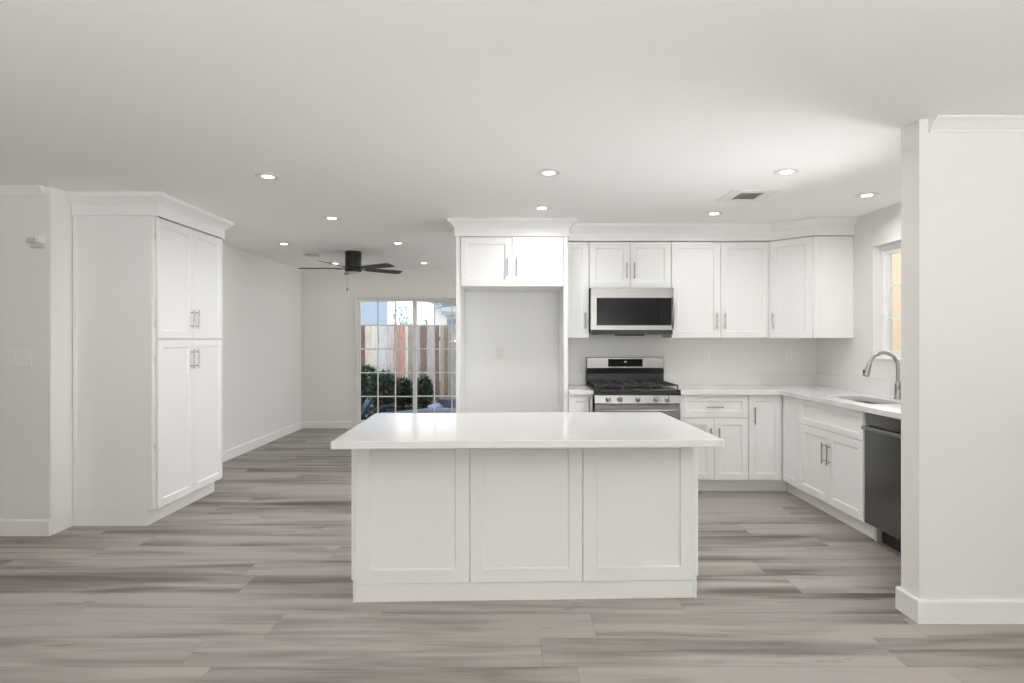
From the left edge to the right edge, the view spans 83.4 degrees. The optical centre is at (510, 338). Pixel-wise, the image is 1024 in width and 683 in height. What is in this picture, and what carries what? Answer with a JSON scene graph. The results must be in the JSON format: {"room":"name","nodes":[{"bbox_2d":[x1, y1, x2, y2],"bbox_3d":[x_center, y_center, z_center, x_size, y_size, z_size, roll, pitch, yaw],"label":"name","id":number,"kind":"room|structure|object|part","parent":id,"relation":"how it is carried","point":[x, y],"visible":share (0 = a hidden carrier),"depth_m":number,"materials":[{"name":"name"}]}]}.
{"room":"kitchen","nodes":[
{"label":"kitchen","id":0,"kind":"room"},
{"bbox_2d":[0,187,300,535],"bbox_3d":[-4.200,0.153,6.383,2.000,2.425,4.775,0,0,0],"label":"wall","id":1,"kind":"structure","parent":0,"point":[261,339],"depth_m":4.08,"materials":[{"name":"paint"}]},
{"bbox_2d":[8,349,31,365],"bbox_3d":[-3.410,0.130,3.989,0.168,0.116,0.011,0,0,0],"label":"light switch","id":2,"kind":"object","parent":1,"relation":"attached to","point":[16,357],"visible":1,"depth_m":3.99,"materials":[{"name":"white plastic"}]},
{"bbox_2d":[0,185,44,195],"bbox_3d":[-4.143,-1.026,3.966,1.815,0.063,0.056,0,0,0],"label":"trim","id":3,"kind":"structure","parent":1,"relation":"attached to","point":[5,190],"depth_m":3.97,"materials":[{"name":"paint"}]},
{"bbox_2d":[0,520,49,535],"bbox_3d":[-4.125,1.310,3.987,1.850,0.112,0.014,0,0,0],"label":"baseboard","id":4,"kind":"structure","parent":1,"relation":"attached to","point":[7,527],"depth_m":3.98,"materials":[{"name":"paint"}]},
{"bbox_2d":[26,235,45,247],"bbox_3d":[-3.284,-0.670,3.965,0.107,0.082,0.059,0,0,0],"label":"wall sensor","id":5,"kind":"object","parent":1,"relation":"attached to","point":[36,242],"visible":1,"depth_m":3.96,"materials":[{"name":"plastic"}]},
{"bbox_2d":[222,421,301,462],"bbox_3d":[-3.193,1.310,6.970,0.014,0.112,3.599,0,0,0],"label":"baseboard","id":6,"kind":"structure","parent":1,"relation":"attached to","point":[234,452],"depth_m":7.25,"materials":[{"name":"paint"}]},
{"bbox_2d":[301,270,455,427],"bbox_3d":[-0.095,0.153,8.850,6.510,2.425,0.160,0,0,0],"label":"wall","id":7,"kind":"structure","parent":0,"point":[327,307],"depth_m":8.77,"materials":[{"name":"paint"}]},
{"bbox_2d":[302,421,351,428],"bbox_3d":[-2.805,1.310,8.762,0.760,0.112,0.014,0,0,0],"label":"baseboard","id":8,"kind":"structure","parent":7,"relation":"attached to","point":[305,424],"depth_m":8.76,"materials":[{"name":"paint"}]},
{"bbox_2d":[354,297,455,426],"bbox_3d":[-1.472,0.359,8.823,1.841,2.012,0.154,0,0,0],"label":"door","id":9,"kind":"structure","parent":7,"relation":"in","point":[357,300],"depth_m":8.79,"materials":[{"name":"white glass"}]},
{"bbox_3d":[-1.903,0.359,8.810,0.920,1.949,0.040,0,0,0],"label":"sliding panel","id":10,"kind":"part","parent":9,"relation":"part of","materials":[{"name":"clear glass"}]},
{"bbox_3d":[-1.045,0.359,8.865,0.926,1.949,0.040,0,0,0],"label":"sliding panel","id":11,"kind":"part","parent":9,"relation":"part of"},
{"bbox_2d":[0,0,1023,269],"bbox_3d":[0.000,-1.159,3.585,10.400,0.200,10.770,0,0,0],"label":"ceiling","id":12,"kind":"structure","parent":0,"point":[394,120],"depth_m":2.60,"materials":[{"name":"paint"}]},
{"bbox_2d":[255,173,280,179],"bbox_3d":[-1.582,-1.056,3.743,0.160,0.005,0.160,0,0,0],"label":"recessed light","id":13,"kind":"object","parent":12,"relation":"in","point":[267,176],"visible":1,"depth_m":3.73,"materials":[{"name":"paint"}]},
{"bbox_2d":[303,254,318,256],"bbox_3d":[-2.510,-1.054,7.240,0.170,0.008,0.200,0,0,0],"label":"ceiling vent","id":14,"kind":"object","parent":12,"relation":"in","point":[308,255],"visible":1,"depth_m":7.23,"materials":[{"name":"white metal"}]},
{"bbox_2d":[322,216,340,219],"bbox_3d":[-1.567,-1.056,5.032,0.160,0.005,0.160,0,0,0],"label":"recessed light","id":15,"kind":"object","parent":12,"relation":"in","point":[324,217],"visible":1,"depth_m":5.03,"materials":[{"name":"paint"}]},
{"bbox_2d":[298,251,402,290],"bbox_3d":[-1.955,-0.819,6.972,1.211,0.479,1.252,0,0,0],"label":"ceiling fan","id":16,"kind":"object","parent":12,"relation":"hanging from","point":[352,258],"visible":1,"depth_m":6.90,"materials":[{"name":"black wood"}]},
{"bbox_3d":[-2.316,-0.854,6.959,0.485,0.033,0.133,0,0,-3],"label":"blade","id":17,"kind":"part","parent":16,"relation":"part of","materials":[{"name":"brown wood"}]},
{"bbox_3d":[-1.577,-0.854,6.761,0.485,0.033,0.133,0,0,33],"label":"blade","id":18,"kind":"part","parent":16,"relation":"part of","materials":[{"name":"brown wood"}]},
{"bbox_3d":[-1.601,-0.854,7.233,0.485,0.033,0.133,0,0,-39],"label":"blade","id":19,"kind":"part","parent":16,"relation":"part of","materials":[{"name":"brown wood"}]},
{"bbox_2d":[532,206,551,209],"bbox_3d":[0.250,-1.056,4.641,0.160,0.005,0.160,0,0,0],"label":"recessed light","id":20,"kind":"object","parent":12,"relation":"in","point":[534,207],"visible":1,"depth_m":4.63,"materials":[{"name":"paint"}]},
{"bbox_2d":[536,169,561,176],"bbox_3d":[0.242,-1.056,3.657,0.160,0.005,0.160,0,0,0],"label":"recessed light","id":21,"kind":"object","parent":12,"relation":"in","point":[545,172],"visible":1,"depth_m":3.64,"materials":[{"name":"paint"}]},
{"bbox_2d":[704,211,723,215],"bbox_3d":[1.710,-1.056,4.844,0.160,0.005,0.160,0,0,0],"label":"recessed light","id":22,"kind":"object","parent":12,"relation":"in","point":[713,213],"visible":1,"depth_m":4.83,"materials":[{"name":"paint"}]},
{"bbox_2d":[716,190,780,201],"bbox_3d":[1.745,-1.054,4.250,0.340,0.009,0.340,0,0,0],"label":"ceiling vent","id":23,"kind":"object","parent":12,"relation":"in","point":[734,195],"visible":1,"depth_m":4.24,"materials":[{"name":"metal"}]},
{"bbox_2d":[773,168,800,175],"bbox_3d":[1.745,-1.056,3.635,0.160,0.005,0.160,0,0,0],"label":"recessed light","id":24,"kind":"object","parent":12,"relation":"in","point":[787,171],"visible":1,"depth_m":3.62,"materials":[{"name":"paint"}]},
{"bbox_2d":[854,192,879,197],"bbox_3d":[2.618,-1.056,4.229,0.160,0.005,0.160,0,0,0],"label":"recessed light","id":25,"kind":"object","parent":12,"relation":"in","point":[871,194],"visible":1,"depth_m":4.22,"materials":[{"name":"paint"}]},
{"bbox_2d":[0,429,1023,682],"bbox_3d":[0.000,1.426,3.562,10.400,0.120,10.725,0,0,0],"label":"floor","id":26,"kind":"structure","parent":0,"point":[248,581],"depth_m":2.84,"materials":[{"name":"wood"}]},
{"bbox_2d":[65,191,234,525],"bbox_3d":[-2.854,0.154,4.675,0.687,2.424,1.105,0,0,0],"label":"pantry cabinet","id":27,"kind":"object","parent":26,"relation":"on","point":[147,287],"visible":1,"depth_m":4.20,"materials":[{"name":"paint"}]},
{"bbox_3d":[-3.182,0.177,4.193,0.027,2.138,0.005,0,0,0],"label":"scribe moulding","id":28,"kind":"part","parent":27,"relation":"part of","materials":[{"name":"paint"}]},
{"bbox_3d":[-2.909,0.172,4.198,0.579,2.152,0.004,0,0,0],"label":"panel","id":29,"kind":"part","parent":27,"relation":"part of","materials":[{"name":"paint"}]},
{"bbox_3d":[-2.853,-0.978,4.675,0.685,0.160,1.105,0,0,0],"label":"crown moulding","id":30,"kind":"part","parent":27,"relation":"part of","materials":[{"name":"paint"}]},
{"bbox_3d":[-2.595,-0.447,4.447,0.020,0.887,0.458,0,0,0],"label":"door","id":31,"kind":"part","parent":27,"relation":"part of","materials":[{"name":"paint"}]},
{"bbox_3d":[-2.595,0.625,4.447,0.020,1.239,0.458,0,0,0],"label":"door","id":32,"kind":"part","parent":27,"relation":"part of","materials":[{"name":"paint"}]},
{"bbox_3d":[-2.569,-0.159,4.713,0.034,0.155,0.011,0,0,0],"label":"handle","id":33,"kind":"part","parent":27,"relation":"part of","materials":[{"name":"silver metal"}]},
{"bbox_3d":[-2.569,0.161,4.713,0.034,0.155,0.011,0,0,0],"label":"handle","id":34,"kind":"part","parent":27,"relation":"part of","materials":[{"name":"silver metal"}]},
{"bbox_3d":[-2.595,-0.447,4.915,0.020,0.887,0.472,0,0,0],"label":"door","id":35,"kind":"part","parent":27,"relation":"part of","materials":[{"name":"paint"}]},
{"bbox_3d":[-2.595,0.625,4.915,0.020,1.239,0.472,0,0,0],"label":"door","id":36,"kind":"part","parent":27,"relation":"part of","materials":[{"name":"paint"}]},
{"bbox_2d":[447,218,576,412],"bbox_3d":[0.009,0.154,5.341,1.137,2.424,0.634,0,0,0],"label":"tall cabinet","id":37,"kind":"object","parent":26,"relation":"on","point":[512,273],"visible":0.88,"depth_m":5.64,"materials":[{"name":"paint"}]},
{"bbox_3d":[-0.469,0.225,5.379,0.038,2.282,0.558,0,0,0],"label":"panel","id":38,"kind":"part","parent":37,"relation":"part of","materials":[{"name":"paint"}]},
{"bbox_3d":[-0.220,-0.685,5.101,0.453,0.434,0.019,0,0,0],"label":"door","id":39,"kind":"part","parent":37,"relation":"part of","materials":[{"name":"paint"}]},
{"bbox_2d":[496,347,503,358],"bbox_3d":[-0.108,0.134,5.639,0.072,0.116,0.008,0,0,0],"label":"wall outlet","id":40,"kind":"object","parent":37,"relation":"attached to","point":[499,350],"visible":1,"depth_m":5.64,"materials":[{"name":"white plastic"}]},
{"bbox_3d":[0.009,0.450,5.651,0.915,1.831,0.014,0,0,0],"label":"panel","id":41,"kind":"part","parent":37,"relation":"part of","materials":[{"name":"paint"}]},
{"bbox_3d":[0.009,-0.983,5.340,1.137,0.150,0.632,0,0,0],"label":"crown moulding","id":42,"kind":"part","parent":37,"relation":"part of","materials":[{"name":"paint"}]},
{"bbox_3d":[0.237,-0.685,5.101,0.453,0.434,0.019,0,0,0],"label":"door","id":43,"kind":"part","parent":37,"relation":"part of","materials":[{"name":"paint"}]},
{"bbox_3d":[0.486,0.225,5.379,0.038,2.282,0.558,0,0,0],"label":"panel","id":44,"kind":"part","parent":37,"relation":"part of","materials":[{"name":"paint"}]},
{"bbox_2d":[351,447,697,602],"bbox_3d":[0.071,0.933,3.321,1.814,0.864,0.651,0,0,-2],"label":"kitchen island","id":45,"kind":"object","parent":26,"relation":"on","point":[483,524],"visible":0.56,"depth_m":3.00,"materials":[{"name":"paint"}]},
{"bbox_3d":[-0.830,0.875,3.271,0.011,0.748,0.585,0,0,-2],"label":"panel","id":46,"kind":"part","parent":45,"relation":"part of","materials":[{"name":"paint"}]},
{"bbox_3d":[-0.509,0.885,2.987,0.588,0.766,0.018,0,0,-2],"label":"panel","id":47,"kind":"part","parent":45,"relation":"part of","materials":[{"name":"paint"}]},
{"bbox_3d":[0.080,0.885,3.005,0.588,0.766,0.018,0,0,-2],"label":"panel","id":48,"kind":"part","parent":45,"relation":"part of","materials":[{"name":"paint"}]},
{"bbox_2d":[331,412,723,448],"bbox_3d":[0.069,0.483,3.140,1.808,0.035,1.012,0,0,-2],"label":"island countertop","id":49,"kind":"structure","parent":45,"relation":"on","point":[534,429],"depth_m":2.87,"materials":[{"name":"stone"}]},
{"bbox_3d":[0.670,0.885,3.023,0.588,0.766,0.018,0,0,-2],"label":"panel","id":50,"kind":"part","parent":45,"relation":"part of","materials":[{"name":"paint"}]},
{"bbox_3d":[0.972,0.875,3.325,0.011,0.748,0.585,0,0,-2],"label":"panel","id":51,"kind":"part","parent":45,"relation":"part of","materials":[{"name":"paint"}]},
{"bbox_2d":[568,394,592,411],"bbox_3d":[0.616,0.929,5.355,0.215,0.874,0.606,0,0,0],"label":"base cabinet","id":52,"kind":"object","parent":26,"relation":"on","point":[576,403],"visible":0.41,"depth_m":5.08,"materials":[{"name":"paint"}]},
{"bbox_2d":[568,373,593,394],"bbox_3d":[0.618,0.413,5.354,0.220,0.158,0.608,0,0,0],"label":"countertop","id":53,"kind":"structure","parent":52,"relation":"on","point":[576,381],"depth_m":5.59,"materials":[{"name":"stone"}]},
{"bbox_2d":[586,357,680,419],"bbox_3d":[1.108,0.772,5.302,0.753,1.188,0.677,0,0,0],"label":"gas range","id":54,"kind":"object","parent":26,"relation":"on","point":[619,384],"visible":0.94,"depth_m":5.16,"materials":[{"name":"metal"}]},
{"bbox_3d":[1.108,0.363,5.601,0.745,0.154,0.073,0,0,0],"label":"vent panel","id":55,"kind":"part","parent":54,"relation":"part of","materials":[{"name":"black metal"}]},
{"bbox_2d":[586,384,680,394],"bbox_3d":[1.108,0.467,5.331,0.753,0.052,0.614,0,0,0],"label":"cooktop","id":56,"kind":"object","parent":54,"relation":"in","point":[598,390],"depth_m":5.03,"materials":[{"name":"black metal"}]},
{"bbox_3d":[1.108,0.857,5.037,0.745,0.549,0.033,0,0,0],"label":"oven door","id":57,"kind":"part","parent":54,"relation":"part of","materials":[{"name":"metal"}]},
{"bbox_3d":[1.108,0.527,5.037,0.749,0.067,0.034,0,0,0],"label":"control panel","id":58,"kind":"part","parent":54,"relation":"part of","materials":[{"name":"metal"}]},
{"bbox_3d":[1.108,0.621,4.993,0.653,0.024,0.059,0,0,0],"label":"handle","id":59,"kind":"part","parent":54,"relation":"part of","materials":[{"name":"metal"}]},
{"bbox_2d":[680,395,747,490],"bbox_3d":[1.797,0.929,5.355,0.609,0.874,0.606,0,0,0],"label":"base cabinet","id":60,"kind":"object","parent":26,"relation":"on","point":[725,417],"visible":0.67,"depth_m":5.09,"materials":[{"name":"paint"}]},
{"bbox_3d":[1.645,0.976,5.095,0.301,0.547,0.020,0,0,0],"label":"door","id":61,"kind":"part","parent":60,"relation":"part of","materials":[{"name":"paint"}]},
{"bbox_3d":[1.797,0.595,5.095,0.606,0.201,0.020,0,0,0],"label":"drawer","id":62,"kind":"part","parent":60,"relation":"part of","materials":[{"name":"paint"}]},
{"bbox_3d":[1.950,0.976,5.095,0.301,0.547,0.020,0,0,0],"label":"door","id":63,"kind":"part","parent":60,"relation":"part of","materials":[{"name":"paint"}]},
{"bbox_2d":[745,395,807,502],"bbox_3d":[2.556,0.929,5.228,0.904,0.874,0.861,0,0,0],"label":"base cabinet","id":64,"kind":"object","parent":26,"relation":"on","point":[773,420],"visible":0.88,"depth_m":5.08,"materials":[{"name":"paint"}]},
{"bbox_3d":[2.251,0.872,5.095,0.290,0.755,0.020,0,0,0],"label":"door","id":65,"kind":"part","parent":64,"relation":"part of","materials":[{"name":"paint"}]},
{"bbox_2d":[664,373,900,419],"bbox_3d":[2.249,0.413,4.281,1.518,0.158,2.756,0,0,0],"label":"countertop","id":66,"kind":"structure","parent":64,"relation":"on","point":[834,390],"depth_m":5.15,"materials":[{"name":"stone"}]},
{"bbox_2d":[857,401,878,403],"bbox_3d":[2.652,0.593,4.285,0.347,0.200,0.622,0,0,0],"label":"sink","id":67,"kind":"object","parent":66,"relation":"in","point":[857,401],"visible":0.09,"depth_m":4.52,"materials":[{"name":"metal"}]},
{"bbox_2d":[863,351,900,398],"bbox_3d":[2.803,0.272,4.326,0.292,0.360,0.086,0,0,0],"label":"faucet","id":68,"kind":"object","parent":66,"relation":"on","point":[897,391],"visible":0.87,"depth_m":4.33,"materials":[{"name":"silver metal"}]},
{"bbox_3d":[2.410,0.872,4.939,0.020,0.755,0.280,0,0,0],"label":"door","id":69,"kind":"part","parent":64,"relation":"part of","materials":[{"name":"paint"}]},
{"bbox_2d":[799,399,873,538],"bbox_3d":[2.687,0.929,4.350,0.641,0.874,0.890,0,0,0],"label":"base cabinet","id":70,"kind":"object","parent":26,"relation":"on","point":[831,438],"visible":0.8,"depth_m":4.29,"materials":[{"name":"paint"}]},
{"bbox_3d":[2.410,0.975,4.576,0.020,0.548,0.434,0,0,0],"label":"door","id":71,"kind":"part","parent":70,"relation":"part of","materials":[{"name":"paint"}]},
{"bbox_3d":[2.384,0.871,4.322,0.034,0.160,0.011,0,0,0],"label":"handle","id":72,"kind":"part","parent":70,"relation":"part of","materials":[{"name":"silver metal"}]},
{"bbox_3d":[2.410,0.596,4.357,0.020,0.203,0.872,0,0,0],"label":"drawer","id":73,"kind":"part","parent":70,"relation":"part of","materials":[{"name":"paint"}]},
{"bbox_3d":[2.410,0.975,4.138,0.020,0.548,0.434,0,0,0],"label":"door","id":74,"kind":"part","parent":70,"relation":"part of","materials":[{"name":"paint"}]},
{"bbox_2d":[861,413,900,552],"bbox_3d":[2.672,0.931,3.602,0.612,0.870,0.592,0,0,0],"label":"dishwasher","id":75,"kind":"object","parent":26,"relation":"on","point":[882,433],"visible":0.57,"depth_m":3.72,"materials":[{"name":"black metal"}]},
{"bbox_3d":[2.480,1.311,3.883,0.040,0.108,0.024,0,0,0],"label":"leg","id":76,"kind":"part","parent":75,"relation":"part of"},
{"bbox_3d":[2.381,0.597,3.602,0.030,0.022,0.574,0,0,0],"label":"handle","id":77,"kind":"part","parent":75,"relation":"part of","materials":[{"name":"metal"}]},
{"bbox_3d":[2.416,0.539,3.602,0.027,0.082,0.592,0,0,0],"label":"control panel","id":78,"kind":"part","parent":75,"relation":"part of","materials":[{"name":"metal"}]},
{"bbox_2d":[568,236,816,384],"bbox_3d":[1.280,0.153,5.720,3.460,2.425,0.120,0,0,0],"label":"wall","id":79,"kind":"structure","parent":0,"point":[680,355],"depth_m":5.66,"materials":[{"name":"paint"}]},
{"bbox_2d":[568,373,584,384],"bbox_3d":[0.618,0.393,5.650,0.220,0.118,0.016,0,0,0],"label":"backsplash","id":80,"kind":"structure","parent":79,"relation":"attached to","point":[573,378],"depth_m":5.64,"materials":[{"name":"tile"}]},
{"bbox_2d":[568,242,588,337],"bbox_3d":[0.616,-0.457,5.480,0.215,0.895,0.356,0,0,0],"label":"upper cabinet","id":81,"kind":"object","parent":79,"relation":"attached to","point":[578,252],"visible":0.84,"depth_m":5.33,"materials":[{"name":"paint"}]},
{"bbox_2d":[589,242,670,288],"bbox_3d":[1.106,-0.688,5.480,0.759,0.432,0.356,0,0,0],"label":"upper cabinet","id":82,"kind":"object","parent":79,"relation":"attached to","point":[611,264],"visible":0.9,"depth_m":5.34,"materials":[{"name":"paint"}]},
{"bbox_3d":[0.916,-0.688,5.345,0.376,0.428,0.020,0,0,0],"label":"door","id":83,"kind":"part","parent":82,"relation":"part of","materials":[{"name":"paint"}]},
{"bbox_3d":[1.071,-0.634,5.319,0.011,0.150,0.034,0,0,0],"label":"handle","id":84,"kind":"part","parent":82,"relation":"part of","materials":[{"name":"silver metal"}]},
{"bbox_2d":[589,288,674,335],"bbox_3d":[1.107,-0.251,5.429,0.755,0.438,0.459,0,0,0],"label":"microwave","id":85,"kind":"object","parent":82,"relation":"attached to","point":[617,311],"visible":0.98,"depth_m":5.25,"materials":[{"name":"metal"}]},
{"bbox_3d":[1.403,-0.250,5.261,0.117,0.252,0.024,0,0,0],"label":"control panel","id":86,"kind":"part","parent":85,"relation":"part of","materials":[{"name":"black glass"}]},
{"bbox_3d":[1.474,-0.241,5.220,0.016,0.283,0.041,0,0,0],"label":"handle","id":87,"kind":"part","parent":85,"relation":"part of","materials":[{"name":"metal"}]},
{"bbox_3d":[1.296,-0.688,5.345,0.376,0.428,0.020,0,0,0],"label":"door","id":88,"kind":"part","parent":82,"relation":"part of","materials":[{"name":"paint"}]},
{"bbox_2d":[703,351,709,362],"bbox_3d":[1.924,0.174,5.655,0.072,0.116,0.008,0,0,0],"label":"wall outlet","id":89,"kind":"object","parent":79,"relation":"attached to","point":[706,354],"visible":1,"depth_m":5.65,"materials":[{"name":"white plastic"}]},
{"bbox_2d":[662,242,768,337],"bbox_3d":[1.944,-0.457,5.480,0.911,0.895,0.356,0,0,0],"label":"upper cabinet","id":90,"kind":"object","parent":79,"relation":"attached to","point":[721,289],"visible":0.97,"depth_m":5.34,"materials":[{"name":"paint"}]},
{"bbox_3d":[1.716,-0.457,5.345,0.452,0.891,0.020,0,0,0],"label":"door","id":91,"kind":"part","parent":90,"relation":"part of","materials":[{"name":"paint"}]},
{"bbox_3d":[2.172,-0.457,5.345,0.452,0.891,0.020,0,0,0],"label":"door","id":92,"kind":"part","parent":90,"relation":"part of","materials":[{"name":"paint"}]},
{"bbox_2d":[785,351,791,362],"bbox_3d":[2.732,0.174,5.655,0.072,0.116,0.008,0,0,0],"label":"wall outlet","id":93,"kind":"object","parent":79,"relation":"attached to","point":[788,354],"visible":1,"depth_m":5.65,"materials":[{"name":"white plastic"}]},
{"bbox_2d":[769,236,852,337],"bbox_3d":[2.699,-0.457,5.353,0.617,0.894,0.610,0,0,0],"label":"upper cabinet","id":94,"kind":"object","parent":79,"relation":"attached to","point":[811,278],"visible":0.99,"depth_m":5.07,"materials":[{"name":"paint"}]},
{"bbox_3d":[2.526,-0.456,5.195,0.020,0.892,0.371,0,0,-44],"label":"door","id":95,"kind":"part","parent":94,"relation":"part of","materials":[{"name":"paint"}]},
{"bbox_2d":[817,202,900,381],"bbox_3d":[3.085,0.153,5.770,0.150,2.425,6.000,0,0,0],"label":"wall","id":96,"kind":"structure","parent":0,"point":[876,229],"depth_m":4.88,"materials":[{"name":"paint"}]},
{"bbox_2d":[568,217,858,240],"bbox_3d":[1.771,-0.983,5.255,2.528,0.150,0.323,0,0,8],"label":"trim","id":97,"kind":"structure","parent":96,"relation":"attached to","point":[812,226],"depth_m":5.28,"materials":[{"name":"paint"}]},
{"bbox_2d":[664,373,900,396],"bbox_3d":[2.249,0.393,4.281,1.518,0.118,2.755,0,0,0],"label":"backsplash","id":98,"kind":"structure","parent":96,"relation":"attached to","point":[881,387],"depth_m":5.64,"materials":[{"name":"stone"}]},
{"bbox_2d":[874,357,900,360],"bbox_3d":[3.033,0.161,3.900,0.070,0.019,1.752,0,0,0],"label":"window sill","id":99,"kind":"structure","parent":96,"relation":"attached to","point":[876,358],"depth_m":4.62,"materials":[{"name":"paint"}]},
{"bbox_2d":[880,242,900,357],"bbox_3d":[3.100,-0.299,3.900,0.060,0.936,1.756,0,0,0],"label":"window","id":100,"kind":"structure","parent":96,"relation":"in","point":[886,251],"depth_m":4.71,"materials":[{"name":"plastic"}]},
{"bbox_2d":[901,119,1023,598],"bbox_3d":[2.489,0.153,2.835,1.043,2.425,0.130,0,0,0],"label":"wall partition","id":101,"kind":"structure","parent":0,"point":[962,193],"depth_m":2.77,"materials":[{"name":"paint"}]},
{"bbox_2d":[895,586,1023,623],"bbox_3d":[3.470,1.309,2.835,3.040,0.114,0.164,0,0,0],"label":"baseboard","id":102,"kind":"structure","parent":101,"relation":"attached to","point":[921,611],"depth_m":2.75,"materials":[{"name":"paint"}]},
{"bbox_3d":[4.180,0.154,2.830,2.040,2.425,0.120,0,0,0],"label":"wall","id":103,"kind":"structure","parent":0,"visible":0},
{"bbox_2d":[929,115,1023,131],"bbox_3d":[3.506,-1.026,2.741,2.988,0.063,0.056,0,0,0],"label":"trim","id":104,"kind":"structure","parent":103,"relation":"attached to","point":[938,123],"depth_m":2.74,"materials":[{"name":"paint"}]},
{"label":"outside","id":105,"kind":"structure","parent":0,"visible":0},
{"bbox_3d":[1.000,1.576,19.465,30.000,0.180,21.070,0,0,0],"label":"patio","id":106,"kind":"object","parent":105,"visible":0},
{"bbox_2d":[361,302,393,324],"bbox_3d":[-5.686,-0.634,17.950,5.100,4.600,4.500,0,0,0],"label":"house","id":107,"kind":"structure","parent":106,"relation":"on","point":[368,309],"depth_m":16.00,"materials":[{"name":"blue"}]},
{"bbox_2d":[361,397,398,419],"bbox_3d":[-2.571,1.224,9.913,1.414,0.523,1.478,0,0,0],"label":"leaf plant","id":108,"kind":"object","parent":106,"relation":"on","point":[367,403],"visible":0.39,"depth_m":9.88,"materials":[{"name":"green plant"}]},
{"bbox_2d":[361,407,421,418],"bbox_3d":[-1.850,1.451,11.210,6.700,0.070,1.520,0,0,0],"label":"soil bed","id":109,"kind":"object","parent":106,"relation":"on","point":[370,408],"depth_m":11.55,"materials":[{"name":"brown soil"}]},
{"bbox_2d":[361,363,376,407],"bbox_3d":[-2.921,0.977,11.618,0.648,1.020,0.665,0,0,0],"label":"leafy shrub","id":110,"kind":"object","parent":109,"relation":"on","point":[364,378],"visible":0.34,"depth_m":11.49,"materials":[{"name":"green plant"}]},
{"bbox_2d":[363,369,402,412],"bbox_3d":[-2.455,1.025,11.098,0.757,0.926,0.755,0,0,0],"label":"leafy shrub","id":111,"kind":"object","parent":109,"relation":"on","point":[387,383],"visible":0.82,"depth_m":10.96,"materials":[{"name":"green plant"}]},
{"bbox_2d":[394,376,412,408],"bbox_3d":[-2.175,1.110,11.669,0.505,0.755,0.516,0,0,-35],"label":"leafy shrub","id":112,"kind":"object","parent":109,"relation":"on","point":[406,384],"visible":0.7,"depth_m":11.56,"materials":[{"name":"green plant"}]},
{"bbox_2d":[410,375,435,408],"bbox_3d":[-1.735,1.085,11.332,0.562,0.805,0.552,0,0,0],"label":"leafy shrub","id":113,"kind":"object","parent":109,"relation":"on","point":[424,387],"visible":0.71,"depth_m":11.22,"materials":[{"name":"green plant"}]},
{"bbox_2d":[428,402,443,407],"bbox_3d":[-1.440,1.325,11.008,0.270,0.225,0.266,0,0,37],"label":"rock","id":114,"kind":"object","parent":109,"relation":"on","point":[437,405],"visible":0.45,"depth_m":10.94,"materials":[{"name":"stone"}]},
{"bbox_2d":[439,398,455,407],"bbox_3d":[-0.025,1.311,11.650,2.850,0.210,0.200,0,0,0],"label":"stone edging","id":115,"kind":"object","parent":109,"relation":"on","point":[445,402],"visible":0.2,"depth_m":11.55,"materials":[{"name":"grey stone"}]},
{"bbox_2d":[394,306,411,324],"bbox_3d":[-4.224,0.167,22.014,1.125,3.001,1.116,0,0,0],"label":"tree","id":116,"kind":"object","parent":106,"relation":"on","point":[405,323],"visible":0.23,"depth_m":21.94,"materials":[{"name":"green plant"}]},
{"bbox_2d":[361,324,455,406],"bbox_3d":[-1.495,0.591,12.076,7.675,1.790,0.160,0,0,0],"label":"wooden fence","id":117,"kind":"object","parent":106,"relation":"on","point":[404,334],"visible":0.12,"depth_m":12.00,"materials":[{"name":"multicoloured wood"}]},
{"bbox_2d":[380,408,455,412],"bbox_3d":[-1.581,1.396,10.613,1.718,0.200,0.459,0,0,-22],"label":"curb","id":118,"kind":"object","parent":106,"relation":"on","point":[425,410],"visible":0.32,"depth_m":10.70,"materials":[{"name":"stone"}]},
{"bbox_2d":[420,308,433,324],"bbox_3d":[-2.662,0.358,17.992,0.635,2.616,0.652,0,0,0],"label":"tree","id":119,"kind":"object","parent":106,"relation":"on","point":[429,308],"visible":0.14,"depth_m":17.93,"materials":[{"name":"green plant"}]},
{"bbox_2d":[429,302,455,381],"bbox_3d":[0.822,0.116,22.490,7.400,3.100,5.420,0,0,0],"label":"house","id":120,"kind":"structure","parent":106,"relation":"on","point":[442,315],"depth_m":20.00,"materials":[{"name":"white paint"}]},
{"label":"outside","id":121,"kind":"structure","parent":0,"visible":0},
{"bbox_3d":[9.580,1.576,0.465,12.840,0.180,16.930,0,0,0],"label":"ground","id":122,"kind":"structure","parent":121,"visible":0},
{"bbox_2d":[892,252,900,350],"bbox_3d":[7.300,-1.364,6.000,4.600,5.700,14.400,0,0,0],"label":"house","id":123,"kind":"structure","parent":122,"relation":"on","point":[896,258],"depth_m":8.05,"materials":[{"name":"paint"}]}
]}

